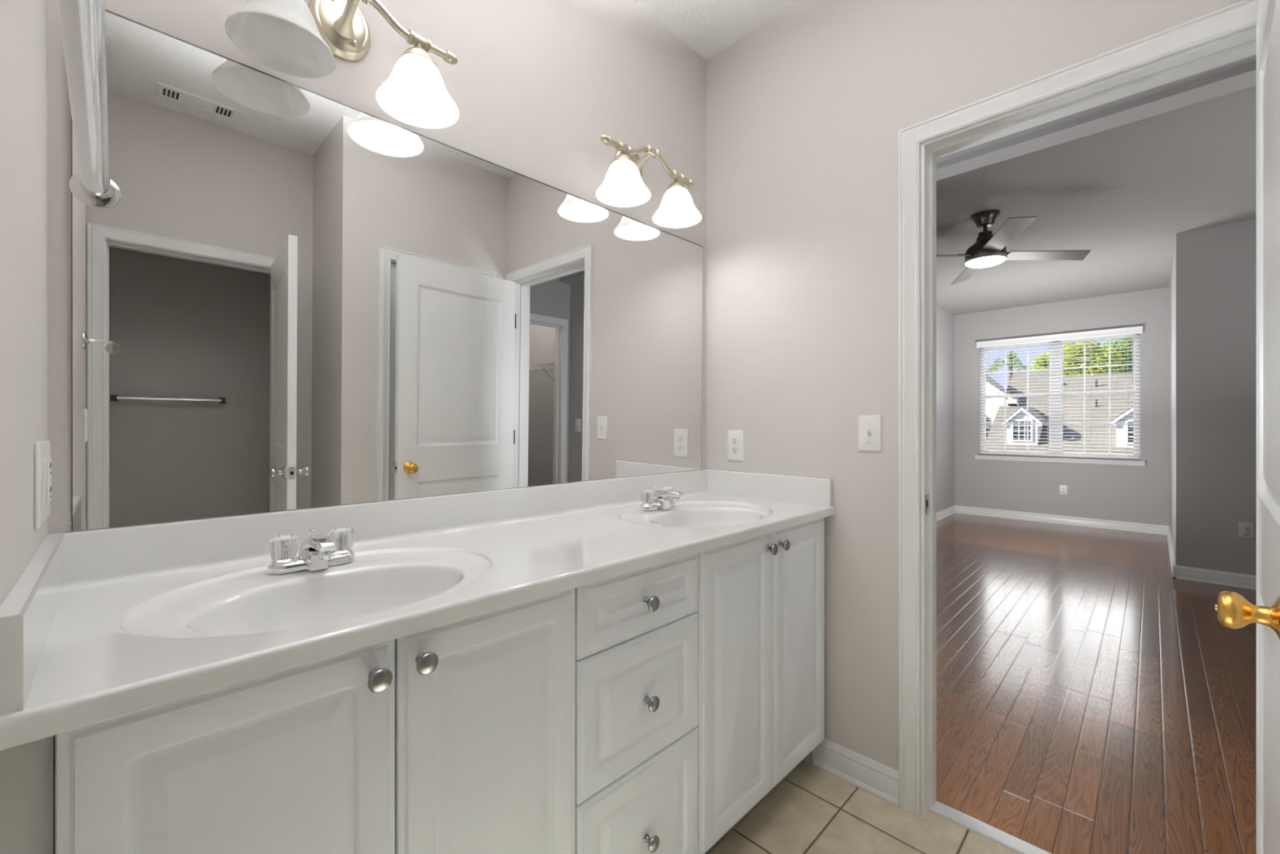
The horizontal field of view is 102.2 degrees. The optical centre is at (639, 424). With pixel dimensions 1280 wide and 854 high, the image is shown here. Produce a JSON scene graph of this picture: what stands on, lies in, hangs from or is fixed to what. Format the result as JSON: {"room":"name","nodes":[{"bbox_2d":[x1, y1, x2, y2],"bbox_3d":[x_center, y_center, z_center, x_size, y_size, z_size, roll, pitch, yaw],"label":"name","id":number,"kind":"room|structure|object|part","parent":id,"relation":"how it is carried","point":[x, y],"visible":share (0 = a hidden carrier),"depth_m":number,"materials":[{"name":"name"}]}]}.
{"room":"bathroom","nodes":[
{"label":"bathroom","id":0,"kind":"room"},
{"bbox_2d":[0,0,47,605],"bbox_3d":[-0.282,-0.169,0.051,2.200,2.737,0.150,0,0,45],"label":"wall","id":1,"kind":"structure","parent":0,"point":[23,23],"depth_m":0.64,"materials":[{"name":"grey paint"}]},
{"bbox_2d":[34,440,51,529],"bbox_3d":[-0.923,0.088,0.801,0.158,0.126,0.008,0,0,45],"label":"wall outlet","id":2,"kind":"object","parent":1,"relation":"attached to","point":[42,459],"visible":1,"depth_m":0.76,"materials":[{"name":"white plastic"}]},
{"bbox_2d":[46,457,51,503],"bbox_3d":[-0.947,0.088,0.828,0.048,0.072,0.003,0,0,45],"label":"receptacle","id":3,"kind":"object","parent":2,"relation":"attached to","point":[49,459],"depth_m":0.82,"materials":[{"name":"white plastic"}]},
{"bbox_2d":[57,0,120,208],"bbox_3d":[-0.283,-0.235,0.220,0.550,0.107,0.087,0,0,45],"label":"towel holder","id":4,"kind":"object","parent":1,"relation":"attached to","point":[82,22],"visible":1,"depth_m":0.33,"materials":[{"name":"silver metal"}]},
{"bbox_2d":[47,0,706,533],"bbox_3d":[-0.419,-0.169,1.559,0.120,2.737,2.095,0,0,45],"label":"wall","id":5,"kind":"structure","parent":0,"point":[535,86],"depth_m":1.52,"materials":[{"name":"grey paint"}]},
{"bbox_2d":[224,0,459,128],"bbox_3d":[-0.621,-0.872,1.124,0.205,0.256,0.458,0,0,45],"label":"vanity light","id":6,"kind":"object","parent":5,"relation":"attached to","point":[292,37],"visible":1,"depth_m":1.15,"materials":[{"name":"white glass"}]},
{"bbox_3d":[-0.706,-0.797,1.021,0.180,0.105,0.180,0,0,45],"label":"lamp shade","id":7,"kind":"part","parent":6,"relation":"part of","materials":[{"name":"white glass"}]},
{"bbox_3d":[-0.645,-0.914,1.148,0.100,0.063,0.044,0,0,45],"label":"arm","id":8,"kind":"part","parent":6,"relation":"part of","materials":[{"name":"silver metal"}]},
{"bbox_3d":[-0.518,-0.797,1.210,0.180,0.105,0.180,0,0,45],"label":"lamp shade","id":9,"kind":"part","parent":6,"relation":"part of","materials":[{"name":"white glass"}]},
{"bbox_3d":[-0.518,-0.794,1.210,0.055,0.090,0.055,0,0,45],"label":"bulb","id":10,"kind":"part","parent":6,"relation":"part of","materials":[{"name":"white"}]},
{"bbox_2d":[63,469,709,591],"bbox_3d":[-0.353,0.234,1.517,0.034,0.096,1.789,0,0,45],"label":"backsplash","id":11,"kind":"structure","parent":5,"relation":"attached to","point":[95,557],"depth_m":1.15,"materials":[{"name":"white stone"}]},
{"bbox_2d":[71,8,702,531],"bbox_3d":[-0.364,-0.278,1.520,0.012,0.925,1.762,0,0,45],"label":"wall mirror","id":12,"kind":"object","parent":5,"relation":"attached to","point":[291,296],"visible":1,"depth_m":1.18,"materials":[{"name":"clear glass"}]},
{"bbox_2d":[595,133,702,227],"bbox_3d":[0.031,-0.872,1.780,0.205,0.256,0.458,0,0,45],"label":"vanity light","id":13,"kind":"object","parent":5,"relation":"attached to","point":[623,185],"visible":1,"depth_m":1.75,"materials":[{"name":"white glass"}]},
{"bbox_3d":[-0.054,-0.794,1.677,0.055,0.090,0.055,0,0,45],"label":"bulb","id":14,"kind":"part","parent":13,"relation":"part of","materials":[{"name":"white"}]},
{"bbox_3d":[-0.054,-0.797,1.677,0.180,0.105,0.180,0,0,45],"label":"lamp shade","id":15,"kind":"part","parent":13,"relation":"part of","materials":[{"name":"white glass"}]},
{"bbox_3d":[0.006,-0.914,1.805,0.100,0.063,0.044,0,0,45],"label":"arm","id":16,"kind":"part","parent":13,"relation":"part of","materials":[{"name":"silver metal"}]},
{"bbox_3d":[0.134,-0.797,1.866,0.180,0.105,0.180,0,0,45],"label":"lamp shade","id":17,"kind":"part","parent":13,"relation":"part of","materials":[{"name":"white glass"}]},
{"bbox_3d":[0.134,-0.794,1.866,0.055,0.090,0.055,0,0,45],"label":"bulb","id":18,"kind":"part","parent":13,"relation":"part of","materials":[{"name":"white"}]},
{"bbox_2d":[632,0,802,60],"bbox_3d":[0.326,-1.587,0.607,2.520,0.100,2.395,0,0,45],"label":"ceiling","id":19,"kind":"structure","parent":0,"point":[708,27],"depth_m":1.95,"materials":[{"name":"white paint"}]},
{"bbox_2d":[709,761,1019,853],"bbox_3d":[0.570,1.240,0.271,3.100,0.080,2.362,0,0,45],"label":"floor","id":20,"kind":"structure","parent":0,"point":[814,811],"depth_m":1.54,"materials":[{"name":"beige tile"}]},
{"bbox_2d":[0,587,575,853],"bbox_3d":[-0.553,0.756,0.934,0.564,0.888,0.718,0,0,45],"label":"base cabinet","id":21,"kind":"object","parent":20,"relation":"on","point":[458,737],"depth_m":0.73,"materials":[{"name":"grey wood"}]},
{"bbox_3d":[-0.810,0.700,0.709,0.503,0.776,0.036,0,0,45],"label":"filler strip","id":22,"kind":"part","parent":21,"relation":"part of","materials":[{"name":"white wood"}]},
{"bbox_3d":[-0.489,0.700,0.657,0.019,0.770,0.338,0,0,45],"label":"door","id":23,"kind":"part","parent":21,"relation":"part of","materials":[{"name":"white wood"}]},
{"bbox_3d":[-0.373,0.362,0.737,0.032,0.033,0.033,0,0,45],"label":"knob","id":24,"kind":"part","parent":21,"relation":"part of","materials":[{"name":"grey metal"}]},
{"bbox_3d":[-0.326,0.360,0.784,0.032,0.033,0.033,0,0,45],"label":"knob","id":25,"kind":"part","parent":21,"relation":"part of","materials":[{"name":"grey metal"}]},
{"bbox_3d":[-0.248,0.700,0.899,0.019,0.770,0.337,0,0,45],"label":"door","id":26,"kind":"part","parent":21,"relation":"part of","materials":[{"name":"white wood"}]},
{"bbox_2d":[575,553,697,853],"bbox_3d":[-0.163,0.756,1.326,0.564,0.888,0.386,0,0,45],"label":"drawers","id":27,"kind":"object","parent":20,"relation":"on","point":[637,632],"visible":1,"depth_m":1.13,"materials":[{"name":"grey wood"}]},
{"bbox_3d":[0.008,0.920,1.157,0.019,0.330,0.382,0,0,45],"label":"drawer","id":28,"kind":"part","parent":27,"relation":"part of","materials":[{"name":"white wood"}]},
{"bbox_3d":[0.008,0.610,1.157,0.019,0.282,0.382,0,0,45],"label":"drawer","id":29,"kind":"part","parent":27,"relation":"part of","materials":[{"name":"white wood"}]},
{"bbox_3d":[0.008,0.391,1.157,0.019,0.149,0.382,0,0,45],"label":"drawer","id":30,"kind":"part","parent":27,"relation":"part of","materials":[{"name":"white wood"}]},
{"bbox_3d":[0.025,0.919,1.138,0.032,0.033,0.033,0,0,45],"label":"knob","id":31,"kind":"part","parent":27,"relation":"part of","materials":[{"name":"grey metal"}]},
{"bbox_3d":[0.025,0.612,1.138,0.032,0.033,0.033,0,0,45],"label":"knob","id":32,"kind":"part","parent":27,"relation":"part of","materials":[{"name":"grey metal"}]},
{"bbox_3d":[0.025,0.392,1.138,0.032,0.033,0.033,0,0,45],"label":"knob","id":33,"kind":"part","parent":27,"relation":"part of","materials":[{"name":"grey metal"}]},
{"bbox_2d":[695,517,824,853],"bbox_3d":[0.228,0.756,1.720,0.564,0.888,0.720,0,0,45],"label":"base cabinet","id":34,"kind":"object","parent":20,"relation":"on","point":[761,611],"depth_m":1.47,"materials":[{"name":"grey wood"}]},
{"bbox_2d":[0,469,834,750],"bbox_3d":[-0.168,0.304,1.333,0.554,0.236,1.829,0,0,45],"label":"countertop","id":35,"kind":"structure","parent":34,"relation":"on","point":[100,625],"depth_m":0.96,"materials":[{"name":"white stone"}]},
{"bbox_2d":[267,526,355,573],"bbox_3d":[-0.639,0.250,1.028,0.134,0.074,0.153,0,0,45],"label":"faucet","id":36,"kind":"object","parent":35,"relation":"on","point":[318,552],"visible":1,"depth_m":1.02,"materials":[{"name":"silver metal"}]},
{"bbox_3d":[-0.704,0.240,1.020,0.050,0.046,0.050,0,0,45],"label":"handle","id":37,"kind":"part","parent":36,"relation":"part of","materials":[{"name":"white plastic"}]},
{"bbox_3d":[-0.668,0.278,1.056,0.053,0.020,0.153,0,0,45],"label":"plate","id":38,"kind":"part","parent":36,"relation":"part of","materials":[{"name":"silver metal"}]},
{"bbox_3d":[-0.675,0.235,1.063,0.013,0.044,0.013,0,0,-11],"label":"lift rod","id":39,"kind":"part","parent":36,"relation":"part of","materials":[{"name":"silver metal"}]},
{"bbox_3d":[-0.659,0.270,1.048,0.064,0.036,0.046,0,0,45],"label":"spout","id":40,"kind":"part","parent":36,"relation":"part of","materials":[{"name":"silver metal"}]},
{"bbox_3d":[-0.639,0.250,1.027,0.133,0.055,0.052,0,0,45],"label":"spout","id":41,"kind":"part","parent":36,"relation":"part of","materials":[{"name":"silver metal"}]},
{"bbox_3d":[-0.632,0.240,1.092,0.050,0.046,0.050,0,0,45],"label":"handle","id":42,"kind":"part","parent":36,"relation":"part of","materials":[{"name":"white plastic"}]},
{"bbox_2d":[640,485,683,511],"bbox_3d":[0.090,0.250,1.761,0.134,0.074,0.153,0,0,45],"label":"faucet","id":43,"kind":"object","parent":35,"relation":"on","point":[651,500],"visible":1,"depth_m":1.75,"materials":[{"name":"silver metal"}]},
{"bbox_3d":[0.025,0.240,1.754,0.050,0.046,0.050,0,0,45],"label":"handle","id":44,"kind":"part","parent":43,"relation":"part of","materials":[{"name":"white plastic"}]},
{"bbox_3d":[0.061,0.278,1.790,0.053,0.020,0.153,0,0,45],"label":"plate","id":45,"kind":"part","parent":43,"relation":"part of","materials":[{"name":"silver metal"}]},
{"bbox_3d":[0.069,0.270,1.782,0.064,0.036,0.046,0,0,45],"label":"spout","id":46,"kind":"part","parent":43,"relation":"part of","materials":[{"name":"silver metal"}]},
{"bbox_3d":[0.097,0.240,1.826,0.050,0.046,0.050,0,0,45],"label":"handle","id":47,"kind":"part","parent":43,"relation":"part of","materials":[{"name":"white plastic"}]},
{"bbox_3d":[0.090,0.250,1.761,0.133,0.055,0.052,0,0,45],"label":"spout","id":48,"kind":"part","parent":43,"relation":"part of","materials":[{"name":"silver metal"}]},
{"bbox_3d":[0.268,0.700,1.419,0.019,0.770,0.347,0,0,45],"label":"door","id":49,"kind":"part","parent":34,"relation":"part of","materials":[{"name":"white wood"}]},
{"bbox_3d":[0.384,0.360,1.499,0.032,0.033,0.033,0,0,45],"label":"knob","id":50,"kind":"part","parent":34,"relation":"part of","materials":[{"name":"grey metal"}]},
{"bbox_3d":[0.433,0.359,1.549,0.032,0.033,0.033,0,0,45],"label":"knob","id":51,"kind":"part","parent":34,"relation":"part of","materials":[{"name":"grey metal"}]},
{"bbox_3d":[0.513,0.700,1.666,0.019,0.770,0.342,0,0,45],"label":"door","id":52,"kind":"part","parent":34,"relation":"part of","materials":[{"name":"white wood"}]},
{"bbox_3d":[0.447,0.756,1.993,0.477,0.888,0.024,0,0,45],"label":"filler strip","id":53,"kind":"part","parent":34,"relation":"part of","materials":[{"name":"white wood"}]},
{"bbox_2d":[928,800,1051,853],"bbox_3d":[1.163,1.236,1.384,0.697,0.088,0.053,0,0,45],"label":"threshold","id":54,"kind":"object","parent":20,"relation":"on","point":[1011,842],"visible":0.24,"depth_m":1.52,"materials":[{"name":"white stone"}]},
{"bbox_2d":[936,305,954,512],"bbox_3d":[2.132,-0.150,4.965,0.120,2.700,6.335,0,0,45],"label":"wall","id":55,"kind":"structure","parent":0,"point":[944,319],"depth_m":6.74,"materials":[{"name":"grey paint"}]},
{"bbox_2d":[936,505,955,521],"bbox_3d":[2.128,1.149,4.862,0.020,0.101,6.183,0,0,45],"label":"baseboard","id":56,"kind":"structure","parent":55,"relation":"attached to","point":[941,514],"depth_m":6.73,"materials":[{"name":"white paint"}]},
{"bbox_2d":[706,0,1244,770],"bbox_3d":[0.994,-0.169,1.549,3.300,2.737,0.116,0,0,45],"label":"wall","id":57,"kind":"structure","parent":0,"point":[806,111],"depth_m":1.76,"materials":[{"name":"grey paint"}]},
{"bbox_2d":[727,430,743,461],"bbox_3d":[0.381,0.082,2.070,0.078,0.122,0.008,0,0,45],"label":"wall outlet","id":58,"kind":"object","parent":57,"relation":"attached to","point":[735,437],"visible":1,"depth_m":2.06,"materials":[{"name":"white plastic"}]},
{"bbox_2d":[731,446,738,453],"bbox_3d":[0.380,0.102,2.068,0.034,0.028,0.003,0,0,45],"label":"receptacle","id":59,"kind":"object","parent":58,"relation":"attached to","point":[735,450],"depth_m":2.07,"materials":[{"name":"white plastic"}]},
{"bbox_2d":[731,436,738,444],"bbox_3d":[0.380,0.062,2.068,0.034,0.028,0.003,0,0,45],"label":"receptacle","id":60,"kind":"object","parent":58,"relation":"attached to","point":[735,440],"depth_m":2.07,"materials":[{"name":"white plastic"}]},
{"bbox_2d":[813,737,898,806],"bbox_3d":[0.712,1.149,1.734,0.298,0.101,0.020,0,0,45],"label":"baseboard","id":61,"kind":"structure","parent":57,"relation":"attached to","point":[879,780],"depth_m":1.72,"materials":[{"name":"white paint"}]},
{"bbox_2d":[858,414,881,452],"bbox_3d":[0.752,0.028,1.696,0.074,0.120,0.017,0,0,45],"label":"light switch","id":62,"kind":"object","parent":57,"relation":"attached to","point":[869,426],"visible":1,"depth_m":1.70,"materials":[{"name":"white plastic"}]},
{"bbox_2d":[898,0,1259,815],"bbox_3d":[1.156,0.138,1.376,0.835,2.125,0.134,0,0,45],"label":"door frame","id":63,"kind":"structure","parent":57,"relation":"attached to","point":[1226,35],"depth_m":1.59,"materials":[{"name":"white paint"}]},
{"bbox_2d":[924,493,928,514],"bbox_3d":[0.890,0.245,1.601,0.002,0.060,0.038,0,0,45],"label":"strike plate","id":64,"kind":"object","parent":63,"relation":"attached to","point":[926,496],"visible":1,"depth_m":1.60,"materials":[{"name":"grey metal"}]},
{"bbox_2d":[1214,0,1279,853],"bbox_3d":[1.078,0.169,0.864,0.732,2.047,0.158,0,0,-42],"label":"door","id":65,"kind":"structure","parent":63,"relation":"attached to","point":[1234,611],"depth_m":0.91,"materials":[{"name":"white paint"}]},
{"bbox_3d":[0.827,0.255,0.700,0.063,0.063,0.060,0,0,-42],"label":"knob","id":66,"kind":"part","parent":65,"relation":"part of","materials":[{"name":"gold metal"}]},
{"bbox_2d":[954,287,1169,525],"bbox_3d":[5.053,-0.150,6.430,2.160,2.700,0.140,0,0,45],"label":"wall","id":67,"kind":"structure","parent":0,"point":[1115,492],"depth_m":6.20,"materials":[{"name":"grey paint"}]},
{"bbox_2d":[976,325,1142,458],"bbox_3d":[5.061,-0.362,6.332,1.584,1.476,0.100,0,0,45],"label":"window blind","id":68,"kind":"object","parent":67,"relation":"attached to","point":[1134,330],"visible":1,"depth_m":6.27,"materials":[{"name":"white plastic"}]},
{"bbox_3d":[4.829,-0.328,6.595,0.002,1.395,0.054,0,0,45],"label":"ladder cord","id":69,"kind":"part","parent":68,"relation":"part of","materials":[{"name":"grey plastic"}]},
{"bbox_3d":[5.077,0.366,6.349,1.528,0.020,0.048,0,0,45],"label":"rail","id":70,"kind":"part","parent":68,"relation":"part of","materials":[{"name":"white plastic"}]},
{"bbox_3d":[5.552,-0.328,5.876,0.002,1.395,0.054,0,0,45],"label":"ladder cord","id":71,"kind":"part","parent":68,"relation":"part of","materials":[{"name":"white fabric"}]},
{"bbox_2d":[974,454,1145,466],"bbox_3d":[5.061,0.429,6.332,1.620,0.058,0.108,0,0,45],"label":"window sill","id":72,"kind":"structure","parent":67,"relation":"attached to","point":[1079,460],"depth_m":6.23,"materials":[{"name":"white paint"}]},
{"bbox_2d":[980,333,1140,460],"bbox_3d":[5.124,-0.335,6.396,1.540,1.470,0.072,0,0,45],"label":"window","id":73,"kind":"structure","parent":67,"relation":"attached to","point":[1055,406],"depth_m":6.34,"materials":[{"name":"white plastic"}]},
{"bbox_3d":[4.847,-0.011,6.655,0.712,0.763,0.022,0,0,45],"label":"sash","id":74,"kind":"part","parent":73,"relation":"part of","materials":[{"name":"white plastic"}]},
{"bbox_3d":[4.864,-0.694,6.672,0.712,0.673,0.022,0,0,45],"label":"sash","id":75,"kind":"part","parent":73,"relation":"part of","materials":[{"name":"white plastic"}]},
{"bbox_3d":[5.401,-0.011,6.106,0.668,0.763,0.022,0,0,45],"label":"sash","id":76,"kind":"part","parent":73,"relation":"part of","materials":[{"name":"white plastic"}]},
{"bbox_3d":[5.418,-0.694,6.123,0.668,0.673,0.022,0,0,45],"label":"sash","id":77,"kind":"part","parent":73,"relation":"part of","materials":[{"name":"white plastic"}]},
{"bbox_2d":[955,505,1168,534],"bbox_3d":[5.030,1.149,6.340,2.055,0.101,0.020,0,0,45],"label":"baseboard","id":78,"kind":"structure","parent":67,"relation":"attached to","point":[1060,519],"depth_m":6.22,"materials":[{"name":"white paint"}]},
{"bbox_2d":[1059,484,1067,494],"bbox_3d":[5.126,0.788,6.252,0.078,0.115,0.008,0,0,45],"label":"wall outlet","id":79,"kind":"object","parent":67,"relation":"attached to","point":[1063,488],"visible":1,"depth_m":6.25,"materials":[{"name":"white plastic"}]},
{"bbox_2d":[936,512,1256,853],"bbox_3d":[3.849,1.240,3.211,4.990,0.080,6.325,0,0,45],"label":"floor","id":80,"kind":"structure","parent":0,"point":[1091,698],"depth_m":2.29,"materials":[{"name":"brown wood"}]},
{"bbox_2d":[936,85,1256,315],"bbox_3d":[4.207,-1.550,3.656,4.910,0.100,5.270,0,0,45],"label":"ceiling","id":81,"kind":"structure","parent":0,"point":[1122,194],"depth_m":3.52,"materials":[{"name":"white paint"}]},
{"bbox_2d":[936,209,1090,284],"bbox_3d":[2.465,-1.318,3.690,1.255,0.362,0.943,0,0,-37],"label":"ceiling fan","id":82,"kind":"object","parent":81,"relation":"hanging from","point":[988,250],"visible":0.98,"depth_m":3.63,"materials":[{"name":"brown metal"}]},
{"bbox_3d":[2.025,-1.209,3.698,0.609,0.033,0.123,0,0,0],"label":"blade","id":83,"kind":"part","parent":82,"relation":"part of","materials":[{"name":"grey wood"}]},
{"bbox_3d":[2.612,-1.209,4.102,0.123,0.033,0.609,0,0,18],"label":"blade","id":84,"kind":"part","parent":82,"relation":"part of","materials":[{"name":"grey wood"}]},
{"bbox_3d":[2.318,-1.209,3.272,0.123,0.033,0.609,0,0,18],"label":"blade","id":85,"kind":"part","parent":82,"relation":"part of","materials":[{"name":"grey wood"}]},
{"bbox_3d":[2.905,-1.209,3.680,0.609,0.033,0.123,0,0,0],"label":"blade","id":86,"kind":"part","parent":82,"relation":"part of","materials":[{"name":"grey wood"}]},
{"bbox_2d":[936,61,1256,180],"bbox_3d":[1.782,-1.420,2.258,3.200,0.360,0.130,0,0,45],"label":"door frame","id":87,"kind":"structure","parent":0,"point":[1242,77],"depth_m":2.10,"materials":[{"name":"grey paint"}]},
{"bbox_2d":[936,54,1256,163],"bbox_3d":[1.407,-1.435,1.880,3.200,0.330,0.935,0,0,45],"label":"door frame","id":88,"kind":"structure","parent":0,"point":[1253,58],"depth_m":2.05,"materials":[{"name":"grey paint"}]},
{"bbox_2d":[1169,218,1256,575],"bbox_3d":[6.003,-0.150,3.922,2.735,2.700,2.360,0,0,45],"label":"wall","id":89,"kind":"structure","parent":0,"point":[1213,282],"depth_m":3.91,"materials":[{"name":"grey paint"}]},
{"bbox_2d":[1167,525,1256,590],"bbox_3d":[5.883,1.149,3.921,2.605,0.101,2.228,0,0,45],"label":"baseboard","id":90,"kind":"structure","parent":89,"relation":"attached to","point":[1188,573],"depth_m":3.92,"materials":[{"name":"white paint"}]},
{"bbox_2d":[1238,521,1254,538],"bbox_3d":[4.454,0.775,3.791,0.078,0.115,0.008,0,0,45],"label":"wall outlet","id":91,"kind":"object","parent":89,"relation":"attached to","point":[1246,530],"visible":1,"depth_m":3.79,"materials":[{"name":"grey plastic"}]},
{"bbox_2d":[1243,531,1250,535],"bbox_3d":[4.452,0.794,3.790,0.034,0.028,0.003,0,0,45],"label":"receptacle","id":92,"kind":"object","parent":91,"relation":"attached to","point":[1245,533],"depth_m":3.79,"materials":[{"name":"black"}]},
{"bbox_2d":[1243,525,1250,529],"bbox_3d":[4.452,0.755,3.790,0.034,0.028,0.003,0,0,45],"label":"receptacle","id":93,"kind":"object","parent":91,"relation":"attached to","point":[1245,527],"depth_m":3.79,"materials":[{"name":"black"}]},
{"label":"outside","id":94,"kind":"structure","parent":0,"visible":0},
{"bbox_2d":[986,369,1133,454],"bbox_3d":[28.846,2.070,32.079,29.600,12.260,26.350,0,0,45],"label":"neighbor house","id":95,"kind":"structure","parent":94,"point":[1037,433],"depth_m":31.45,"materials":[{"name":"concrete"}]},
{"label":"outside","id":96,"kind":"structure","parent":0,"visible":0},
{"bbox_2d":[1047,340,1123,376],"bbox_3d":[40.489,-1.456,47.061,5.317,13.312,3.589,0,0,45],"label":"tree","id":97,"kind":"object","parent":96,"point":[1078,372],"visible":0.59,"depth_m":46.35,"materials":[{"name":"green plant"}]},
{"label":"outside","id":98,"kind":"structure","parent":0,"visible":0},
{"bbox_2d":[1094,337,1132,374],"bbox_3d":[48.036,-2.142,50.800,5.505,14.684,3.507,0,0,45],"label":"tree","id":99,"kind":"object","parent":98,"point":[1122,368],"visible":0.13,"depth_m":50.59,"materials":[{"name":"green plant"}]},
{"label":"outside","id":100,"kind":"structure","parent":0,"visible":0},
{"bbox_2d":[1029,351,1048,369],"bbox_3d":[42.881,-1.250,54.554,3.019,12.900,2.161,0,0,45],"label":"tree","id":101,"kind":"object","parent":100,"point":[1046,355],"visible":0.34,"depth_m":54.50,"materials":[{"name":"green plant"}]},
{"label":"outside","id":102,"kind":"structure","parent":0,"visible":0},
{"bbox_2d":[986,351,1026,384],"bbox_3d":[35.110,-0.935,49.538,3.392,12.271,1.346,0,0,45],"label":"tree","id":103,"kind":"object","parent":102,"point":[1010,368],"visible":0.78,"depth_m":49.26,"materials":[{"name":"green plant"}]}
]}

